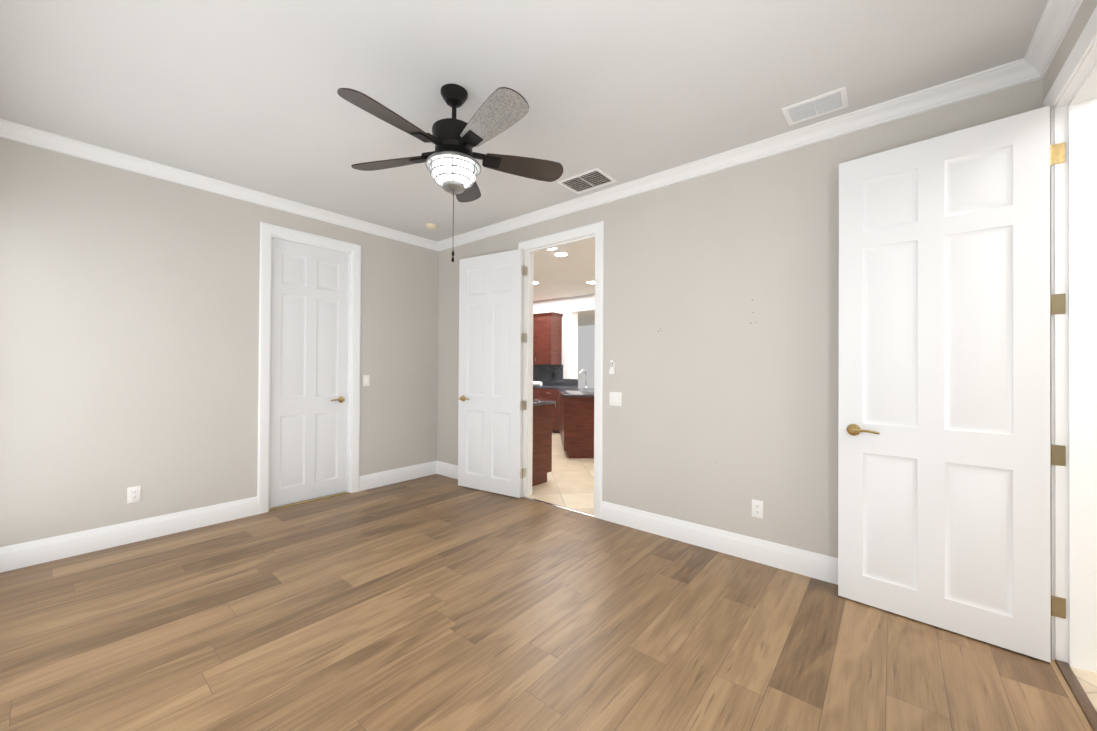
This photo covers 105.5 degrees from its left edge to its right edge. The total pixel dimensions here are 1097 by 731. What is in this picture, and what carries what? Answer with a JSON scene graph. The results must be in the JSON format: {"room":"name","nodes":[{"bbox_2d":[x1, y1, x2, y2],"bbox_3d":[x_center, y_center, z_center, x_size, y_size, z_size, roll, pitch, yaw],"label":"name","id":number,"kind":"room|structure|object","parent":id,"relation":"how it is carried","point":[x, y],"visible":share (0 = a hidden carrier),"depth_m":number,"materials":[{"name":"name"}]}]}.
{"room":"empty bedroom","nodes":[
{"label":"empty bedroom","id":0,"kind":"room"},
{"bbox_2d":[0,137,438,546],"bbox_3d":[-2.499,-0.098,3.710,0.120,2.760,3.520,0,0,40],"label":"wall","id":1,"kind":"structure","parent":0,"point":[129,328],"depth_m":3.06,"materials":[{"name":"beige paint"}]},
{"bbox_2d":[0,496,257,572],"bbox_3d":[-2.995,1.199,3.006,0.015,0.152,1.527,0,0,40],"label":"baseboard","id":2,"kind":"structure","parent":1,"relation":"attached to","point":[23,555],"depth_m":2.94,"materials":[{"name":"white wood"}]},
{"bbox_2d":[127,486,140,503],"bbox_3d":[-2.994,0.933,3.013,0.008,0.115,0.070,0,0,40],"label":"electrical outlet","id":3,"kind":"object","parent":1,"relation":"attached to","point":[133,494],"visible":1,"depth_m":3.01,"materials":[{"name":"white plastic"}]},
{"bbox_2d":[0,119,435,250],"bbox_3d":[-2.381,-1.434,3.699,0.074,0.088,3.210,0,0,40],"label":"crown molding","id":4,"kind":"structure","parent":1,"relation":"attached to","point":[9,130],"depth_m":3.20,"materials":[{"name":"white wood"}]},
{"bbox_2d":[269,238,348,507],"bbox_3d":[-2.284,0.062,3.999,0.155,2.428,0.709,0,0,40],"label":"door","id":5,"kind":"structure","parent":1,"relation":"in","point":[309,373],"depth_m":3.96,"materials":[{"name":"white wood"}]},
{"bbox_2d":[257,221,360,513],"bbox_3d":[-2.270,0.021,3.988,0.157,2.527,0.889,0,0,40],"label":"door frame","id":6,"kind":"structure","parent":1,"relation":"attached to","point":[268,232],"depth_m":3.82,"materials":[{"name":"white wood"}]},
{"bbox_2d":[363,375,369,385],"bbox_3d":[-1.893,0.157,4.340,0.011,0.115,0.070,0,0,40],"label":"light switch","id":7,"kind":"object","parent":1,"relation":"attached to","point":[366,380],"visible":1,"depth_m":4.34,"materials":[{"name":"white plastic"}]},
{"bbox_2d":[359,461,436,490],"bbox_3d":[-1.646,1.217,4.639,0.015,0.152,0.930,0,0,40],"label":"baseboard","id":8,"kind":"structure","parent":1,"relation":"attached to","point":[377,479],"depth_m":4.59,"materials":[{"name":"white wood"}]},
{"bbox_2d":[0,0,1047,325],"bbox_3d":[0.616,-1.490,6.989,14.500,0.100,12.520,0,0,40],"label":"ceiling","id":9,"kind":"structure","parent":0,"point":[240,92],"depth_m":2.14,"materials":[{"name":"white paint"}]},
{"bbox_2d":[425,223,436,229],"bbox_3d":[-1.229,-1.450,4.366,0.124,0.033,0.124,0,0,40],"label":"smoke detector","id":10,"kind":"object","parent":9,"relation":"attached to","point":[430,226],"visible":1,"depth_m":4.33,"materials":[{"name":"white plastic"}]},
{"bbox_2d":[337,84,562,261],"bbox_3d":[-0.520,-1.014,2.215,1.206,0.922,1.189,0,0,40],"label":"ceiling fan","id":11,"kind":"object","parent":9,"relation":"hanging from","point":[452,164],"visible":1,"depth_m":2.16,"materials":[{"name":"black"}]},
{"bbox_2d":[555,253,566,255],"bbox_3d":[0.164,-1.449,5.455,0.156,0.004,0.156,0,0,40],"label":"recessed light","id":12,"kind":"object","parent":9,"relation":"in","point":[560,254],"visible":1,"depth_m":5.45,"materials":[{"name":"white"}]},
{"bbox_2d":[557,168,616,193],"bbox_3d":[0.306,-1.459,3.319,0.385,0.018,0.285,0,0,40],"label":"ceiling vent","id":13,"kind":"object","parent":9,"relation":"in","point":[588,180],"visible":1,"depth_m":3.31,"materials":[{"name":"white metal"}]},
{"bbox_2d":[782,86,848,125],"bbox_3d":[1.510,-1.458,2.362,0.300,0.007,0.215,0,0,40],"label":"ceiling vent","id":14,"kind":"object","parent":9,"relation":"in","point":[821,105],"visible":1,"depth_m":2.35,"materials":[{"name":"white metal"}]},
{"bbox_2d":[0,474,1093,730],"bbox_3d":[-0.653,1.334,2.167,4.935,0.100,3.520,0,0,40],"label":"floor","id":15,"kind":"structure","parent":0,"point":[436,602],"depth_m":1.96,"materials":[{"name":"wood"}]},
{"bbox_2d":[269,491,349,510],"bbox_3d":[-2.276,1.282,3.979,0.093,0.006,0.715,0,0,40],"label":"threshold","id":16,"kind":"object","parent":15,"relation":"on","point":[304,501],"visible":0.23,"depth_m":3.93,"materials":[{"name":"brown wood"}]},
{"bbox_2d":[1055,659,1096,730],"bbox_3d":[1.995,1.292,1.526,0.038,0.009,0.775,0,0,40],"label":"threshold","id":17,"kind":"object","parent":15,"relation":"on","point":[1083,700],"visible":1,"depth_m":1.64,"materials":[{"name":"wood"}]},
{"bbox_2d":[533,297,569,378],"bbox_3d":[-1.807,-0.373,10.605,5.920,3.400,0.115,0,0,40],"label":"wall","id":18,"kind":"structure","parent":0,"point":[560,305],"depth_m":8.76,"materials":[{"name":"white paint"}]},
{"bbox_2d":[533,312,560,363],"bbox_3d":[-0.170,-0.553,8.941,0.867,1.070,0.356,0,0,40],"label":"upper cabinet","id":19,"kind":"object","parent":18,"relation":"attached to","point":[547,338],"depth_m":8.67,"materials":[{"name":"brown wood"}]},
{"bbox_2d":[533,365,576,384],"bbox_3d":[-1.236,0.204,10.033,4.770,0.442,0.020,0,0,40],"label":"backsplash","id":20,"kind":"structure","parent":18,"relation":"attached to","point":[546,374],"depth_m":8.96,"materials":[{"name":"black stone"}]},
{"bbox_2d":[437,78,1042,557],"bbox_3d":[0.556,-0.081,3.545,5.040,2.760,0.120,0,0,40],"label":"wall","id":21,"kind":"structure","parent":0,"point":[725,414],"depth_m":2.89,"materials":[{"name":"beige paint"}]},
{"bbox_2d":[437,461,457,478],"bbox_3d":[-0.829,1.221,4.589,1.337,0.152,0.015,0,0,40],"label":"baseboard","id":22,"kind":"structure","parent":21,"relation":"attached to","point":[445,469],"depth_m":4.87,"materials":[{"name":"white wood"}]},
{"bbox_2d":[458,249,527,497],"bbox_3d":[-0.607,0.074,4.297,0.811,2.428,0.260,0,0,40],"label":"kitchen door","id":23,"kind":"structure","parent":21,"relation":"in","point":[492,337],"depth_m":4.25,"materials":[{"name":"white wood"}]},
{"bbox_2d":[518,221,603,518],"bbox_3d":[0.119,0.035,3.905,0.994,2.527,0.157,0,0,40],"label":"door frame","id":24,"kind":"structure","parent":21,"relation":"attached to","point":[595,231],"depth_m":3.83,"materials":[{"name":"white wood"}]},
{"bbox_2d":[609,360,614,373],"bbox_3d":[0.530,0.015,3.473,0.048,0.118,0.024,0,0,40],"label":"remote holder","id":25,"kind":"object","parent":21,"relation":"attached to","point":[612,367],"visible":0.98,"depth_m":3.46,"materials":[{"name":"white plastic"}]},
{"bbox_2d":[609,392,621,405],"bbox_3d":[0.554,0.278,3.458,0.116,0.115,0.011,0,0,40],"label":"double light switch","id":26,"kind":"object","parent":21,"relation":"attached to","point":[615,398],"visible":1,"depth_m":3.46,"materials":[{"name":"white plastic"}]},
{"bbox_2d":[601,501,837,584],"bbox_3d":[1.371,1.224,2.719,2.449,0.152,0.093,0,0,40],"label":"baseboard","id":27,"kind":"structure","parent":21,"relation":"attached to","point":[822,567],"depth_m":2.87,"materials":[{"name":"white wood"}]},
{"bbox_2d":[436,59,1045,250],"bbox_3d":[0.495,-1.417,3.485,4.780,0.088,0.074,0,0,40],"label":"crown molding","id":28,"kind":"structure","parent":21,"relation":"attached to","point":[1004,76],"depth_m":2.63,"materials":[{"name":"white wood"}]},
{"bbox_2d":[752,499,762,518],"bbox_3d":[1.385,0.951,2.766,0.070,0.115,0.008,0,0,40],"label":"electrical outlet","id":29,"kind":"object","parent":21,"relation":"attached to","point":[757,508],"visible":1,"depth_m":2.76,"materials":[{"name":"white plastic"}]},
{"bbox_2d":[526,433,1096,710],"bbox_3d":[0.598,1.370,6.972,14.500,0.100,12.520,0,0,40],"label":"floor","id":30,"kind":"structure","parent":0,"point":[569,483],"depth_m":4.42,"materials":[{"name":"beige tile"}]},
{"bbox_2d":[533,389,540,399],"bbox_3d":[-0.286,0.891,8.840,0.862,0.870,0.636,0,0,40],"label":"base cabinet","id":31,"kind":"object","parent":30,"relation":"on","point":[536,392],"depth_m":8.40,"materials":[{"name":"brown wood"}]},
{"bbox_2d":[532,403,554,486],"bbox_3d":[-0.371,0.866,4.740,0.633,0.870,0.546,0,0,40],"label":"base cabinet","id":32,"kind":"object","parent":30,"relation":"on","point":[542,444],"depth_m":4.60,"materials":[{"name":"brown wood"}]},
{"bbox_2d":[533,399,554,406],"bbox_3d":[-0.855,0.415,5.148,1.960,0.032,0.550,0,0,40],"label":"countertop","id":33,"kind":"structure","parent":32,"relation":"on","point":[536,403],"depth_m":4.61,"materials":[{"name":"grey stone"}]},
{"bbox_2d":[541,389,559,432],"bbox_3d":[0.212,0.891,8.428,0.431,0.870,0.636,0,0,40],"label":"base cabinet","id":34,"kind":"object","parent":30,"relation":"on","point":[546,394],"depth_m":8.11,"materials":[{"name":"brown wood"}]},
{"bbox_2d":[533,385,576,388],"bbox_3d":[-1.435,0.438,9.792,4.770,0.032,0.640,0,0,40],"label":"countertop","id":35,"kind":"structure","parent":34,"relation":"on","point":[543,386],"depth_m":8.41,"materials":[{"name":"grey stone"}]},
{"bbox_2d":[533,381,542,385],"bbox_3d":[-0.256,0.376,8.676,0.270,0.092,0.092,0,0,40],"label":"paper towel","id":36,"kind":"object","parent":35,"relation":"on","point":[536,383],"visible":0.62,"depth_m":8.62,"materials":[{"name":"white paper"}]},
{"bbox_2d":[523,496,593,516],"bbox_3d":[0.076,1.296,3.854,0.820,0.005,0.032,0,0,40],"label":"threshold","id":37,"kind":"object","parent":30,"relation":"on","point":[559,506],"depth_m":3.83,"materials":[{"name":"silver metal"}]},
{"bbox_2d":[559,392,593,457],"bbox_3d":[0.962,0.887,6.902,1.500,0.870,2.000,0,0,0],"label":"kitchen island","id":38,"kind":"object","parent":30,"relation":"on","point":[576,417],"depth_m":5.90,"materials":[{"name":"brown wood"}]},
{"bbox_2d":[558,388,593,395],"bbox_3d":[0.965,0.436,6.905,1.560,0.032,2.060,0,0,0],"label":"island countertop","id":39,"kind":"structure","parent":38,"relation":"on","point":[565,391],"depth_m":6.65,"materials":[{"name":"grey stone"}]},
{"bbox_2d":[579,370,587,388],"bbox_3d":[0.615,0.245,7.383,0.052,0.351,0.237,0,0,40],"label":"kitchen faucet","id":40,"kind":"object","parent":39,"relation":"on","point":[586,377],"visible":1,"depth_m":7.43,"materials":[{"name":"silver metal"}]},
{"bbox_2d":[570,294,594,378],"bbox_3d":[1.460,-0.368,8.004,2.690,3.400,0.260,0,0,40],"label":"wall","id":41,"kind":"structure","parent":30,"relation":"on","point":[582,303],"depth_m":8.68,"materials":[{"name":"white paint"}]},
{"bbox_2d":[1043,0,1096,100],"bbox_3d":[1.285,-0.094,0.581,0.140,2.760,3.520,0,0,40],"label":"wall","id":42,"kind":"structure","parent":0,"point":[1079,23],"depth_m":1.70,"materials":[{"name":"beige paint"}]},
{"bbox_2d":[838,106,1065,662],"bbox_3d":[1.956,0.076,2.098,0.818,2.428,0.155,0,0,40],"label":"door","id":43,"kind":"structure","parent":42,"relation":"in","point":[949,454],"depth_m":2.03,"materials":[{"name":"white wood"}]},
{"bbox_2d":[1020,0,1082,79],"bbox_3d":[1.245,-1.429,0.700,0.074,0.088,3.210,0,0,40],"label":"crown molding","id":44,"kind":"structure","parent":42,"relation":"attached to","point":[1056,20],"depth_m":1.80,"materials":[{"name":"white wood"}]},
{"bbox_2d":[1043,6,1096,672],"bbox_3d":[2.044,0.033,1.500,0.177,2.527,0.949,0,0,40],"label":"door frame","id":45,"kind":"structure","parent":42,"relation":"attached to","point":[1070,99],"depth_m":1.80,"materials":[{"name":"white wood"}]}
]}

